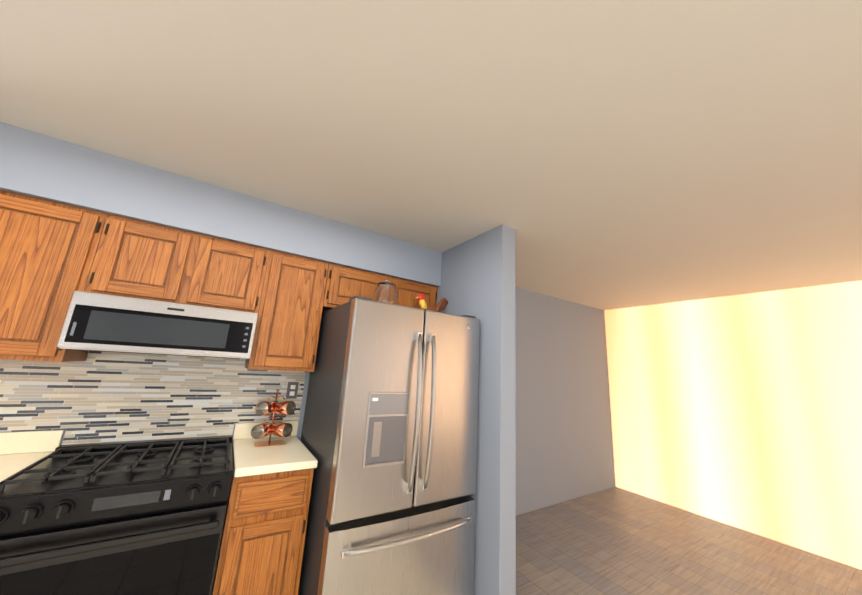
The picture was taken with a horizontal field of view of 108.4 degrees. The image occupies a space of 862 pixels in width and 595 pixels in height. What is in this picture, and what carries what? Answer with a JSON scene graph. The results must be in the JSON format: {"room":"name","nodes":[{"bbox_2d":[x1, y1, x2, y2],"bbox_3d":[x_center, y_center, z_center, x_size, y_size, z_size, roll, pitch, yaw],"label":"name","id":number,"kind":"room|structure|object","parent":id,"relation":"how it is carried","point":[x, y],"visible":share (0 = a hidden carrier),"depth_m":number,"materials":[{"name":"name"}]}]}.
{"room":"kitchen","nodes":[
{"label":"kitchen","id":0,"kind":"room"},
{"bbox_2d":[0,430,63,481],"bbox_3d":[-2.024,0.656,1.166,0.668,0.139,0.668,11,-15,-32],"label":"countertop","id":1,"kind":"structure","parent":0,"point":[21,450],"depth_m":1.53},
{"bbox_2d":[0,122,441,286],"bbox_3d":[-1.269,-0.473,2.072,3.027,0.310,0.345,11,-15,-32],"label":"soffit","id":2,"kind":"structure","parent":0,"point":[41,166],"depth_m":1.79,"materials":[{"name":"grey"}]},
{"bbox_2d":[60,287,615,515],"bbox_3d":[0.097,0.932,3.112,7.765,2.440,0.300,11,-15,-32],"label":"wall","id":3,"kind":"structure","parent":0,"point":[564,439],"depth_m":3.86,"materials":[{"name":"grey paint"}]},
{"bbox_2d":[0,190,107,361],"bbox_3d":[-1.990,-0.085,1.533,0.479,0.758,0.320,11,-15,-32],"label":"upper cabinet","id":4,"kind":"object","parent":3,"relation":"attached to","point":[54,256],"depth_m":1.45,"materials":[{"name":"brown wood"}]},
{"bbox_2d":[84,214,199,303],"bbox_3d":[-1.620,-0.174,1.795,0.380,0.428,0.320,11,-15,-32],"label":"upper cabinet","id":5,"kind":"object","parent":3,"relation":"attached to","point":[135,259],"depth_m":1.66,"materials":[{"name":"brown wood"}]},
{"bbox_2d":[57,291,257,358],"bbox_3d":[-1.451,0.192,1.773,0.754,0.268,0.429,11,-15,-32],"label":"over-the-range microwave","id":6,"kind":"object","parent":5,"relation":"attached to","point":[103,322],"visible":1,"depth_m":1.56,"materials":[{"name":"silver metal"}]},
{"bbox_2d":[0,351,305,444],"bbox_3d":[-1.957,0.539,1.632,2.428,0.528,0.011,11,-15,-32],"label":"tile backsplash","id":7,"kind":"structure","parent":3,"relation":"attached to","point":[99,397],"depth_m":1.79,"materials":[{"name":"tile"}]},
{"bbox_2d":[286,382,298,398],"bbox_3d":[-0.996,0.667,2.233,0.072,0.116,0.009,11,-15,-32],"label":"electrical outlet","id":8,"kind":"object","parent":7,"relation":"attached to","point":[292,390],"visible":1,"depth_m":2.23,"materials":[{"name":"grey plastic"}]},
{"bbox_2d":[184,235,271,317],"bbox_3d":[-1.302,-0.111,1.995,0.382,0.428,0.320,11,-15,-32],"label":"upper cabinet","id":9,"kind":"object","parent":3,"relation":"attached to","point":[229,275],"depth_m":1.86,"materials":[{"name":"brown wood"}]},
{"bbox_2d":[246,251,331,371],"bbox_3d":[-0.991,0.113,2.159,0.380,0.758,0.320,11,-15,-32],"label":"upper cabinet","id":10,"kind":"object","parent":3,"relation":"attached to","point":[286,336],"depth_m":2.02,"materials":[{"name":"brown wood"}]},
{"bbox_2d":[324,264,391,311],"bbox_3d":[-0.620,-0.033,2.432,0.470,0.313,0.320,11,-15,-32],"label":"upper cabinet","id":11,"kind":"object","parent":3,"relation":"attached to","point":[345,283],"depth_m":2.27,"materials":[{"name":"brown wood"}]},
{"bbox_2d":[392,277,436,308],"bbox_3d":[-0.227,0.045,2.678,0.470,0.313,0.320,11,-15,-32],"label":"upper cabinet","id":12,"kind":"object","parent":3,"relation":"attached to","point":[407,291],"depth_m":2.55,"materials":[{"name":"brown wood"}]},
{"bbox_2d":[0,0,861,309],"bbox_3d":[2.270,-0.797,0.621,7.315,0.100,7.300,11,-15,-32],"label":"ceiling","id":13,"kind":"structure","parent":0,"point":[608,154],"depth_m":1.27,"materials":[{"name":"white paint"}]},
{"bbox_2d":[436,224,515,594],"bbox_3d":[0.190,0.771,2.364,0.154,2.440,1.082,11,-15,-32],"label":"wall","id":14,"kind":"structure","parent":0,"point":[478,277],"depth_m":1.99,"materials":[{"name":"grey paint"}]},
{"bbox_2d":[516,487,861,594],"bbox_3d":[3.479,1.889,0.748,4.270,0.059,7.000,11,-15,-32],"label":"floor","id":15,"kind":"structure","parent":0,"point":[615,541],"depth_m":2.63,"materials":[{"name":"brown wood"}]},
{"bbox_2d":[604,281,861,569],"bbox_3d":[4.550,0.869,1.645,0.120,2.440,7.000,11,-15,-32],"label":"wall","id":16,"kind":"structure","parent":0,"point":[743,411],"depth_m":3.29,"materials":[{"name":"yellow paint"}]},
{"bbox_3d":[0.235,1.245,-1.285,3.495,0.060,7.000,11,-15,-32],"label":"floor","id":17,"kind":"structure","parent":0,"visible":0},
{"bbox_2d":[0,435,232,594],"bbox_3d":[-1.424,1.227,1.403,0.756,0.945,0.705,11,-15,-32],"label":"range","id":18,"kind":"object","parent":17,"relation":"on","point":[143,517],"visible":1,"depth_m":1.26,"materials":[{"name":"black metal"}]},
{"bbox_2d":[211,456,313,594],"bbox_3d":[-0.983,1.368,1.749,0.378,0.876,0.628,11,-15,-32],"label":"base cabinet","id":19,"kind":"object","parent":17,"relation":"on","point":[261,549],"visible":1,"depth_m":1.51,"materials":[{"name":"brown wood"}]},
{"bbox_2d":[232,421,317,477],"bbox_3d":[-0.948,0.873,1.859,0.387,0.139,0.636,11,-15,-32],"label":"countertop","id":20,"kind":"structure","parent":19,"relation":"on","point":[248,459],"depth_m":1.75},
{"bbox_2d":[251,389,295,446],"bbox_3d":[-0.998,0.759,1.983,0.242,0.330,0.135,11,-15,-32],"label":"mug tree","id":21,"kind":"object","parent":20,"relation":"on","point":[265,429],"visible":1,"depth_m":1.97,"materials":[{"name":"orange metal"}]},
{"bbox_2d":[298,296,479,594],"bbox_3d":[-0.291,0.986,2.034,0.895,1.793,0.916,11,-15,-32],"label":"fridge","id":22,"kind":"object","parent":17,"relation":"on","point":[389,436],"visible":1,"depth_m":1.70,"materials":[{"name":"grey metal"}]},
{"bbox_2d":[372,278,398,304],"bbox_3d":[-0.314,-0.013,2.162,0.184,0.250,0.184,11,-15,-32],"label":"glass jar","id":23,"kind":"object","parent":22,"relation":"on","point":[386,292],"visible":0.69,"depth_m":2.10,"materials":[{"name":"clear"}]},
{"bbox_2d":[415,293,447,311],"bbox_3d":[0.039,0.098,2.497,0.394,0.219,0.104,11,-15,-32],"label":"rooster","id":24,"kind":"object","parent":22,"relation":"on","point":[441,304],"visible":0.67,"depth_m":2.44,"materials":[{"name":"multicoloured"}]}
]}

